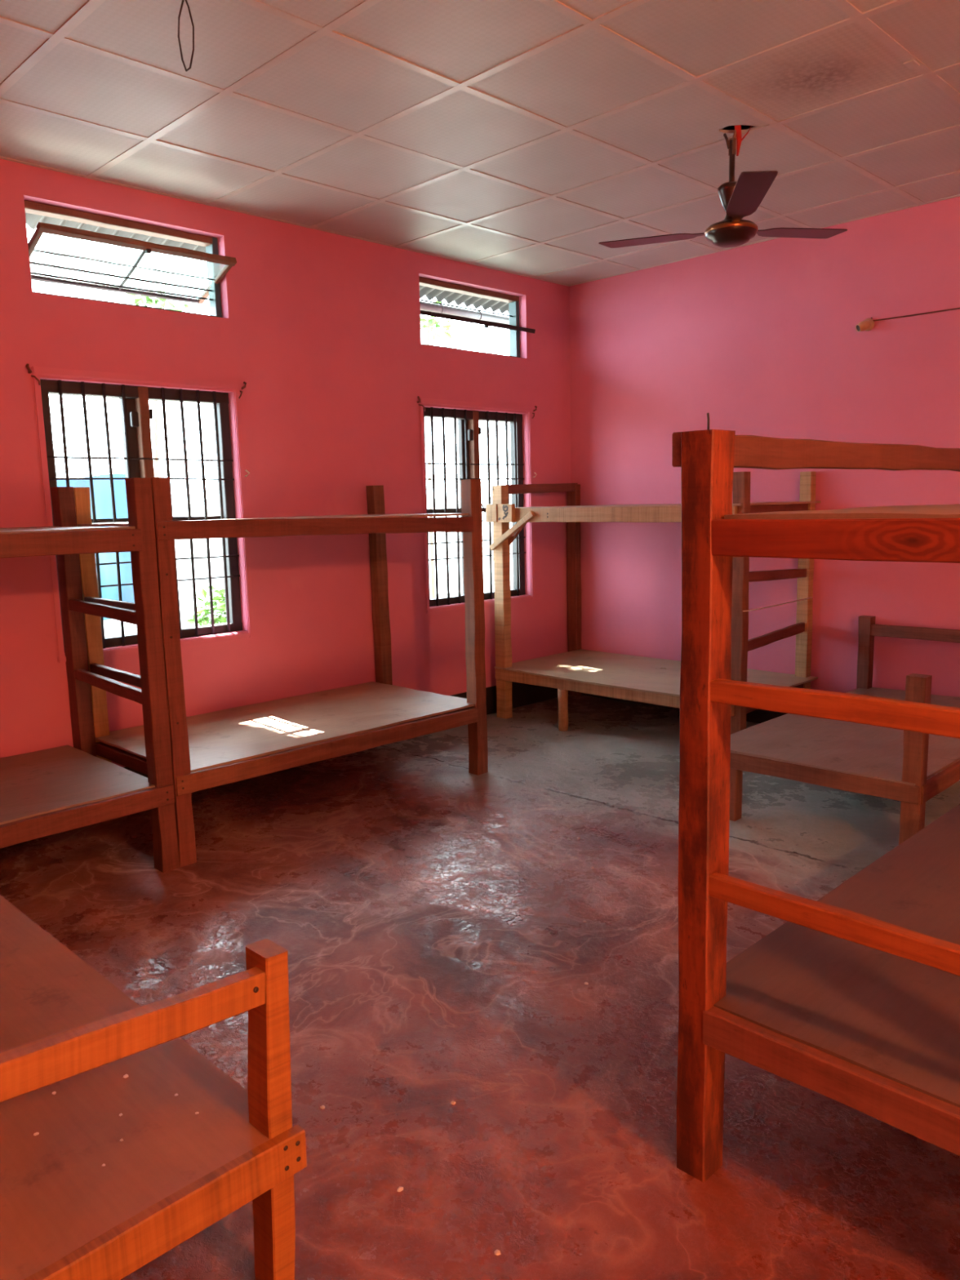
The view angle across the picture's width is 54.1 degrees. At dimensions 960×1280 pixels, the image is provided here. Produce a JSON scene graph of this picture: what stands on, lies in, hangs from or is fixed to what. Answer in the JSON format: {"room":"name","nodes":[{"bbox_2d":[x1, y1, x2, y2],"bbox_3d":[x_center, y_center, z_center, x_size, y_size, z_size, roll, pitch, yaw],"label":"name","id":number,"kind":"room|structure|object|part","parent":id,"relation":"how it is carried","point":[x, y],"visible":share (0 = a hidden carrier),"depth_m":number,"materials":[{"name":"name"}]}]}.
{"room":"dormitory room","nodes":[
{"label":"dormitory room","id":0,"kind":"room"},
{"bbox_2d":[0,159,571,767],"bbox_3d":[-1.641,-0.706,4.752,0.150,3.600,6.700,7,12,45],"label":"wall","id":1,"kind":"structure","parent":0,"point":[322,329],"depth_m":5.22,"materials":[{"name":"pink paint"}]},
{"bbox_2d":[25,212,205,252],"bbox_3d":[-2.587,-2.252,4.300,0.920,0.280,5.000,7,12,45],"label":"sheet","id":2,"kind":"object","parent":1,"relation":"attached to","point":[32,220],"visible":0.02,"depth_m":5.30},
{"bbox_2d":[24,200,236,317],"bbox_3d":[-1.699,-1.816,4.544,0.376,0.413,0.982,7,12,45],"label":"window","id":3,"kind":"structure","parent":1,"relation":"in","point":[211,255],"depth_m":4.53,"materials":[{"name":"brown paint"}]},
{"bbox_3d":[-1.820,-1.747,4.680,0.960,0.023,0.022,-10,-11,-44],"label":"sash rail","id":4,"kind":"part","parent":3,"relation":"part of","materials":[{"name":"black metal"}]},
{"bbox_3d":[-1.719,-1.763,4.573,0.010,0.011,0.980,7,12,45],"label":"vent rod","id":5,"kind":"part","parent":3,"relation":"part of","materials":[{"name":"black metal"}]},
{"bbox_3d":[-1.718,-1.719,4.579,0.010,0.011,0.980,7,12,45],"label":"vent rod","id":6,"kind":"part","parent":3,"relation":"part of","materials":[{"name":"black metal"}]},
{"bbox_3d":[-1.716,-1.625,4.593,0.073,0.021,0.980,7,12,45],"label":"frame sill","id":7,"kind":"part","parent":3,"relation":"part of","materials":[{"name":"pink paint"}]},
{"bbox_3d":[-1.582,-1.856,4.421,0.960,0.032,0.039,-10,-11,-44],"label":"sash rail","id":8,"kind":"part","parent":3,"relation":"part of","materials":[{"name":"brown wood"}]},
{"bbox_2d":[26,363,254,662],"bbox_3d":[-1.657,-0.630,4.703,0.178,1.355,1.113,7,12,45],"label":"window","id":9,"kind":"structure","parent":1,"relation":"in","point":[136,415],"depth_m":4.68,"materials":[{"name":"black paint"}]},
{"bbox_3d":[-1.981,-0.559,4.313,0.010,1.281,0.031,7,12,45],"label":"surround moulding","id":10,"kind":"part","parent":9,"relation":"part of","materials":[{"name":"pink paint"}]},
{"bbox_3d":[-1.858,-0.577,4.606,0.033,0.036,0.469,7,12,45],"label":"rail","id":11,"kind":"part","parent":9,"relation":"part of","materials":[{"name":"metal"}]},
{"bbox_3d":[-1.696,-1.083,4.610,0.022,0.070,0.035,7,12,45],"label":"hinge plate","id":12,"kind":"part","parent":9,"relation":"part of","materials":[{"name":"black metal"}]},
{"bbox_3d":[-1.628,-1.271,4.578,0.016,0.035,1.070,7,12,45],"label":"surround moulding","id":13,"kind":"part","parent":9,"relation":"part of","materials":[{"name":"pink paint"}]},
{"bbox_3d":[-1.634,-1.123,4.667,0.022,0.050,0.010,7,12,45],"label":"hinge plate","id":14,"kind":"part","parent":9,"relation":"part of","materials":[{"name":"black metal"}]},
{"bbox_3d":[-1.616,0.032,4.749,0.016,0.031,1.015,7,12,45],"label":"surround moulding","id":15,"kind":"part","parent":9,"relation":"part of","materials":[{"name":"pink paint"}]},
{"bbox_3d":[-1.670,-0.019,4.821,0.073,0.048,0.980,7,12,45],"label":"frame sill","id":16,"kind":"part","parent":9,"relation":"part of","materials":[{"name":"paint"}]},
{"bbox_3d":[-1.540,-0.631,4.920,0.032,0.033,0.431,7,12,45],"label":"rail","id":17,"kind":"part","parent":9,"relation":"part of","materials":[{"name":"metal"}]},
{"bbox_3d":[-1.260,-0.664,5.023,0.016,1.312,0.035,7,12,45],"label":"surround moulding","id":18,"kind":"part","parent":9,"relation":"part of","materials":[{"name":"pink paint"}]},
{"bbox_2d":[123,681,568,777],"bbox_3d":[-1.551,0.691,4.900,0.008,0.190,6.400,7,12,45],"label":"baseboard","id":19,"kind":"structure","parent":1,"relation":"attached to","point":[522,694],"depth_m":6.71,"materials":[{"name":"paint"}]},
{"bbox_2d":[419,285,509,313],"bbox_3d":[0.626,-2.794,7.476,0.920,0.280,4.100,7,12,45],"label":"sheet","id":20,"kind":"object","parent":1,"relation":"attached to","point":[430,293],"visible":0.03,"depth_m":7.28,"materials":[{"name":"grey metal"}]},
{"bbox_2d":[419,301,509,324],"bbox_3d":[0.203,-2.649,7.750,0.082,0.109,2.350,7,12,45],"label":"fascia board","id":21,"kind":"object","parent":20,"relation":"attached to","point":[425,306],"visible":0.38,"depth_m":7.38,"materials":[{"name":"white metal"}]},
{"bbox_2d":[417,395,537,613],"bbox_3d":[-0.029,-0.904,6.311,0.178,1.355,1.103,7,12,45],"label":"window","id":22,"kind":"structure","parent":1,"relation":"in","point":[468,428],"depth_m":6.28,"materials":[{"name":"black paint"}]},
{"bbox_3d":[-0.349,-0.834,5.925,0.010,1.281,0.031,7,12,45],"label":"surround moulding","id":23,"kind":"part","parent":22,"relation":"part of","materials":[{"name":"pink paint"}]},
{"bbox_3d":[-0.225,-0.853,6.218,0.031,0.036,0.470,7,12,45],"label":"rail","id":24,"kind":"part","parent":22,"relation":"part of","materials":[{"name":"metal"}]},
{"bbox_3d":[-0.063,-1.358,6.222,0.022,0.070,0.035,7,12,45],"label":"hinge plate","id":25,"kind":"part","parent":22,"relation":"part of","materials":[{"name":"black metal"}]},
{"bbox_3d":[-0.042,-0.293,6.429,0.073,0.047,0.970,7,12,45],"label":"frame sill","id":26,"kind":"part","parent":22,"relation":"part of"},
{"bbox_3d":[0.001,-1.545,6.187,0.016,0.035,1.060,7,12,45],"label":"surround moulding","id":27,"kind":"part","parent":22,"relation":"part of","materials":[{"name":"pink paint"}]},
{"bbox_3d":[0.012,-0.242,6.357,0.016,0.031,1.005,7,12,45],"label":"surround moulding","id":28,"kind":"part","parent":22,"relation":"part of","materials":[{"name":"pink paint"}]},
{"bbox_3d":[0.364,-0.938,6.628,0.016,1.312,0.035,7,12,45],"label":"surround moulding","id":29,"kind":"part","parent":22,"relation":"part of","materials":[{"name":"pink paint"}]},
{"bbox_2d":[418,276,535,357],"bbox_3d":[-0.076,-2.096,6.155,0.324,0.423,0.972,7,12,45],"label":"window","id":30,"kind":"structure","parent":1,"relation":"in","point":[513,326],"depth_m":6.19,"materials":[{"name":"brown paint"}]},
{"bbox_3d":[-0.094,-2.176,6.161,0.010,0.011,0.970,7,12,45],"label":"vent rod","id":31,"kind":"part","parent":30,"relation":"part of","materials":[{"name":"black metal"}]},
{"bbox_3d":[-0.088,-1.899,6.201,0.073,0.020,0.970,7,12,45],"label":"frame sill","id":32,"kind":"part","parent":30,"relation":"part of","materials":[{"name":"paint"}]},
{"bbox_3d":[0.026,-2.047,6.064,0.950,0.031,0.039,-10,26,-44],"label":"sash rail","id":33,"kind":"part","parent":30,"relation":"part of","materials":[{"name":"black metal"}]},
{"bbox_2d":[0,694,959,1279],"bbox_3d":[0.642,1.089,2.748,6.200,0.080,6.400,7,12,45],"label":"floor","id":34,"kind":"structure","parent":0,"point":[428,913],"depth_m":2.82,"materials":[{"name":"red concrete"}]},
{"bbox_2d":[0,477,180,872],"bbox_3d":[-2.230,0.219,3.449,0.999,1.575,1.928,7,12,45],"label":"bunk bed","id":35,"kind":"object","parent":34,"relation":"on","point":[44,793],"visible":1,"depth_m":3.73,"materials":[{"name":"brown wood"}]},
{"bbox_3d":[-1.945,-0.281,2.987,0.033,0.088,1.805,7,12,45],"label":"rail","id":36,"kind":"part","parent":35,"relation":"part of","materials":[{"name":"brown wood"}]},
{"bbox_3d":[-1.895,0.075,4.413,0.095,1.566,0.074,7,12,45],"label":"post","id":37,"kind":"part","parent":35,"relation":"part of","materials":[{"name":"brown wood"}]},
{"bbox_3d":[-1.901,0.734,3.155,0.033,0.082,1.860,7,12,45],"label":"rail","id":38,"kind":"part","parent":35,"relation":"part of","materials":[{"name":"brown wood"}]},
{"bbox_3d":[-1.301,0.155,3.739,0.083,1.575,0.075,7,12,45],"label":"post","id":39,"kind":"part","parent":35,"relation":"part of","materials":[{"name":"brown wood"}]},
{"bbox_2d":[0,894,306,1279],"bbox_3d":[-1.363,0.838,2.032,1.972,0.721,0.999,7,12,45],"label":"bed","id":40,"kind":"object","parent":34,"relation":"on","point":[175,1171],"visible":1,"depth_m":1.65,"materials":[{"name":"brown wood"}]},
{"bbox_3d":[-0.705,0.626,1.327,0.037,0.061,0.907,7,7,45],"label":"head rail","id":41,"kind":"part","parent":40,"relation":"part of","materials":[{"name":"brown wood"}]},
{"bbox_3d":[-0.672,0.976,1.362,0.028,0.079,0.987,7,12,45],"label":"rail","id":42,"kind":"part","parent":40,"relation":"part of","materials":[{"name":"brown wood"}]},
{"bbox_3d":[-0.381,0.884,1.712,0.073,0.676,0.053,7,9,45],"label":"post","id":43,"kind":"part","parent":40,"relation":"part of","materials":[{"name":"brown wood"}]},
{"bbox_2d":[73,477,488,866],"bbox_3d":[-0.915,-0.002,4.744,0.991,1.577,1.909,7,12,45],"label":"bunk bed","id":44,"kind":"object","parent":34,"relation":"on","point":[211,749],"visible":0.8,"depth_m":4.48,"materials":[{"name":"brown wood"}]},
{"bbox_3d":[-1.842,0.067,4.465,0.080,1.564,0.077,7,12,45],"label":"post","id":45,"kind":"part","parent":44,"relation":"part of","materials":[{"name":"brown wood"}]},
{"bbox_3d":[-1.529,0.551,4.195,0.825,0.063,0.033,7,12,45],"label":"rail","id":46,"kind":"part","parent":44,"relation":"part of","materials":[{"name":"brown wood"}]},
{"bbox_3d":[-1.246,0.145,3.791,0.079,1.577,0.076,7,12,45],"label":"post","id":47,"kind":"part","parent":44,"relation":"part of","materials":[{"name":"brown wood"}]},
{"bbox_3d":[-0.654,-0.514,4.267,0.033,0.082,1.720,7,11,45],"label":"rail","id":48,"kind":"part","parent":44,"relation":"part of","materials":[{"name":"brown wood"}]},
{"bbox_3d":[-0.628,0.496,4.412,0.033,0.081,1.720,7,11,45],"label":"rail","id":49,"kind":"part","parent":44,"relation":"part of","materials":[{"name":"brown wood"}]},
{"bbox_3d":[-0.599,-0.144,5.699,0.074,1.566,0.083,7,12,45],"label":"post","id":50,"kind":"part","parent":44,"relation":"part of","materials":[{"name":"brown wood"}]},
{"bbox_3d":[-0.027,-0.057,4.995,0.079,1.570,0.082,7,12,45],"label":"post","id":51,"kind":"part","parent":44,"relation":"part of","materials":[{"name":"brown wood"}]},
{"bbox_2d":[396,1186,403,1191],"bbox_3d":[-0.171,1.174,2.009,0.015,0.005,0.013,-3,8,-11],"label":"crumb","id":52,"kind":"object","parent":34,"relation":"on","point":[400,1188],"visible":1,"depth_m":2.01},
{"bbox_2d":[493,1249,500,1255],"bbox_3d":[0.033,1.195,1.834,0.012,0.004,0.012,-4,9,-15],"label":"crumb","id":53,"kind":"object","parent":34,"relation":"on","point":[496,1252],"visible":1,"depth_m":1.83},
{"bbox_2d":[485,471,820,734],"bbox_3d":[1.027,-0.236,5.992,1.940,1.586,0.988,7,12,45],"label":"bunk bed","id":54,"kind":"object","parent":34,"relation":"on","point":[577,671],"visible":0.81,"depth_m":5.86,"materials":[{"name":"beige wood"}]},
{"bbox_3d":[0.151,-0.246,6.292,0.092,1.560,0.074,7,12,45],"label":"post","id":55,"kind":"part","parent":54,"relation":"part of","materials":[{"name":"beige wood"}]},
{"bbox_3d":[0.426,-1.053,6.524,0.038,0.064,0.849,5,12,39],"label":"head rail","id":56,"kind":"part","parent":54,"relation":"part of","materials":[{"name":"brown wood"}]},
{"bbox_3d":[0.529,0.443,5.983,0.068,0.268,0.065,7,12,45],"label":"leg","id":57,"kind":"part","parent":54,"relation":"part of","materials":[{"name":"brown wood"}]},
{"bbox_3d":[0.699,-0.360,6.964,0.090,1.565,0.065,7,12,45],"label":"post","id":58,"kind":"part","parent":54,"relation":"part of","materials":[{"name":"brown wood"}]},
{"bbox_3d":[0.744,0.304,5.737,1.785,0.073,0.031,7,12,45],"label":"rail","id":59,"kind":"part","parent":54,"relation":"part of","materials":[{"name":"brown wood"}]},
{"bbox_3d":[0.748,-0.742,5.560,1.710,0.091,0.031,7,12,44],"label":"rail","id":60,"kind":"part","parent":54,"relation":"part of","materials":[{"name":"beige wood"}]},
{"bbox_3d":[1.398,-0.106,5.068,0.079,1.578,0.068,7,12,45],"label":"post","id":61,"kind":"part","parent":54,"relation":"part of","materials":[{"name":"brown wood"}]},
{"bbox_3d":[1.703,0.328,5.464,0.033,0.072,0.811,6,11,42],"label":"rail","id":62,"kind":"part","parent":54,"relation":"part of","materials":[{"name":"brown wood"}]},
{"bbox_3d":[1.679,-0.742,5.305,0.033,0.053,0.811,6,11,41],"label":"rail","id":63,"kind":"part","parent":54,"relation":"part of","materials":[{"name":"brown wood"}]},
{"bbox_3d":[1.970,-0.216,5.702,0.079,1.586,0.064,7,12,45],"label":"post","id":64,"kind":"part","parent":54,"relation":"part of","materials":[{"name":"brown wood"}]},
{"bbox_2d":[671,413,959,1182],"bbox_3d":[1.435,0.284,2.273,1.024,1.612,1.936,7,12,45],"label":"bunk bed","id":65,"kind":"object","parent":34,"relation":"on","point":[853,1001],"visible":1,"depth_m":1.89,"materials":[{"name":"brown wood"}]},
{"bbox_3d":[0.463,0.373,1.947,0.074,1.577,0.086,7,12,45],"label":"post","id":66,"kind":"part","parent":65,"relation":"part of","materials":[{"name":"brown wood"}]},
{"bbox_3d":[1.060,-0.489,2.510,0.028,0.073,1.906,7,12,45],"label":"guard rail","id":67,"kind":"part","parent":65,"relation":"part of","materials":[{"name":"brown wood"}]},
{"bbox_3d":[0.784,0.845,1.668,0.867,0.076,0.035,7,12,44],"label":"rail","id":68,"kind":"part","parent":65,"relation":"part of","materials":[{"name":"brown wood"}]},
{"bbox_3d":[0.762,-0.161,1.522,0.865,0.073,0.035,7,12,45],"label":"rail","id":69,"kind":"part","parent":65,"relation":"part of","materials":[{"name":"brown wood"}]},
{"bbox_2d":[729,615,959,844],"bbox_3d":[1.967,0.371,4.565,0.987,0.752,1.761,7,12,45],"label":"bed","id":70,"kind":"object","parent":34,"relation":"on","point":[886,762],"visible":0.69,"depth_m":4.11,"materials":[{"name":"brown wood"}]},
{"bbox_3d":[1.146,0.678,4.267,0.074,0.270,0.064,7,12,45],"label":"leg","id":71,"kind":"part","parent":70,"relation":"part of","materials":[{"name":"brown wood"}]},
{"bbox_3d":[1.384,0.565,3.948,0.896,0.075,0.031,6,11,45],"label":"foot rail","id":72,"kind":"part","parent":70,"relation":"part of","materials":[{"name":"brown wood"}]},
{"bbox_3d":[2.242,0.234,5.475,0.075,0.748,0.069,7,12,45],"label":"post","id":73,"kind":"part","parent":70,"relation":"part of","materials":[{"name":"brown wood"}]},
{"bbox_3d":[1.695,0.509,3.668,0.077,0.752,0.069,7,12,45],"label":"post","id":74,"kind":"part","parent":70,"relation":"part of","materials":[{"name":"brown wood"}]},
{"bbox_3d":[2.549,-0.024,5.105,0.840,0.069,0.032,7,12,45],"label":"head rail","id":75,"kind":"part","parent":70,"relation":"part of","materials":[{"name":"brown wood"}]},
{"bbox_3d":[2.314,0.498,4.247,0.029,0.076,1.725,7,12,45],"label":"rail","id":76,"kind":"part","parent":70,"relation":"part of","materials":[{"name":"brown wood"}]},
{"bbox_2d":[0,0,959,286],"bbox_3d":[0.568,-2.021,2.293,6.200,0.292,6.400,7,12,45],"label":"ceiling","id":77,"kind":"structure","parent":0,"point":[518,137],"depth_m":3.68,"materials":[{"name":"tile"}]},
{"bbox_2d":[177,0,194,71],"bbox_3d":[-0.890,-1.829,2.842,0.089,0.200,0.008,6,11,42],"label":"wire loop","id":78,"kind":"object","parent":77,"relation":"hanging from","point":[186,2],"visible":1,"depth_m":2.84,"materials":[{"name":"metal"}]},
{"bbox_2d":[598,124,847,248],"bbox_3d":[1.019,-1.995,4.004,1.021,0.641,1.072,7,12,45],"label":"ceiling fan","id":79,"kind":"object","parent":77,"relation":"hanging from","point":[742,197],"visible":0.93,"depth_m":3.90,"materials":[{"name":"metal"}]},
{"bbox_3d":[0.780,-1.766,4.143,0.516,0.004,0.132,9,15,34],"label":"blade","id":80,"kind":"part","parent":79,"relation":"part of","materials":[{"name":"brown metal"}]},
{"bbox_3d":[1.056,-1.731,3.951,0.212,0.132,0.212,7,12,45],"label":"motor","id":81,"kind":"part","parent":79,"relation":"part of","materials":[{"name":"metal"}]},
{"bbox_3d":[1.052,-1.915,3.925,0.024,0.320,0.024,7,12,45],"label":"rod","id":82,"kind":"part","parent":79,"relation":"part of","materials":[{"name":"metal"}]},
{"bbox_3d":[1.025,-1.695,3.617,0.132,0.004,0.516,1,4,5],"label":"blade","id":83,"kind":"part","parent":79,"relation":"part of","materials":[{"name":"metal"}]},
{"bbox_3d":[1.362,-1.772,4.088,0.516,0.004,0.132,-9,9,-24],"label":"blade","id":84,"kind":"part","parent":79,"relation":"part of","materials":[{"name":"metal"}]},
{"bbox_2d":[568,196,959,697],"bbox_3d":[2.916,-0.947,4.792,6.200,3.350,0.150,7,12,45],"label":"wall","id":85,"kind":"structure","parent":0,"point":[762,339],"depth_m":5.69,"materials":[{"name":"pink paint"}]},
{"bbox_2d":[581,693,786,723],"bbox_3d":[2.899,0.576,4.955,6.192,0.190,0.008,7,12,45],"label":"baseboard","id":86,"kind":"structure","parent":85,"relation":"attached to","point":[757,716],"depth_m":6.08,"materials":[{"name":"black paint"}]},
{"bbox_2d":[855,318,874,332],"bbox_3d":[2.151,-1.765,5.260,0.082,0.076,0.083,7,12,45],"label":"holder","id":87,"kind":"object","parent":85,"relation":"attached to","point":[868,324],"visible":1,"depth_m":5.25,"materials":[{"name":"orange plastic"}]},
{"bbox_2d":[871,307,959,321],"bbox_3d":[3.605,-1.623,3.864,3.998,0.030,0.008,7,12,45],"label":"cable","id":88,"kind":"object","parent":85,"relation":"attached to","point":[955,308],"visible":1,"depth_m":5.09,"materials":[{"name":"black plastic"}]},
{"label":"outside","id":89,"kind":"structure","parent":0,"visible":0},
{"bbox_2d":[104,586,513,636],"bbox_3d":[-13.485,-0.917,21.291,39.850,0.200,80.000,7,12,45],"label":"ground","id":90,"kind":"structure","parent":89,"point":[184,625],"depth_m":14.31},
{"bbox_2d":[125,284,191,477],"bbox_3d":[-3.433,-1.706,10.153,0.879,4.114,0.751,-4,9,-17],"label":"tree","id":91,"kind":"object","parent":90,"relation":"on","point":[151,302],"visible":0.17,"depth_m":10.02,"materials":[{"name":"green plant"}]},
{"bbox_2d":[185,581,226,626],"bbox_3d":[-2.503,-0.069,9.563,0.956,1.137,0.946,-4,9,-16],"label":"bush","id":92,"kind":"object","parent":90,"relation":"on","point":[202,612],"visible":0.11,"depth_m":9.36,"materials":[{"name":"green plant"}]},
{"bbox_2d":[103,497,513,633],"bbox_3d":[-0.094,-1.944,19.026,0.200,1.850,44.000,7,12,45],"label":"wall","id":93,"kind":"structure","parent":90,"relation":"on","point":[182,546],"depth_m":14.82,"materials":[{"name":"white paint"}]},
{"bbox_2d":[420,300,453,598],"bbox_3d":[-0.615,-2.344,12.892,0.640,4.441,0.681,-4,9,-14],"label":"tree","id":94,"kind":"object","parent":90,"relation":"on","point":[430,322],"visible":0.5,"depth_m":12.78,"materials":[{"name":"green plant"}]},
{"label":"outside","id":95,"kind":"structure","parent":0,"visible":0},
{"bbox_2d":[57,473,134,620],"bbox_3d":[-4.107,-0.891,9.266,0.160,1.480,1.860,7,12,45],"label":"tarpaulin","id":96,"kind":"object","parent":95,"point":[102,491],"visible":0.16,"depth_m":9.60,"materials":[{"name":"blue plastic"}]}
]}

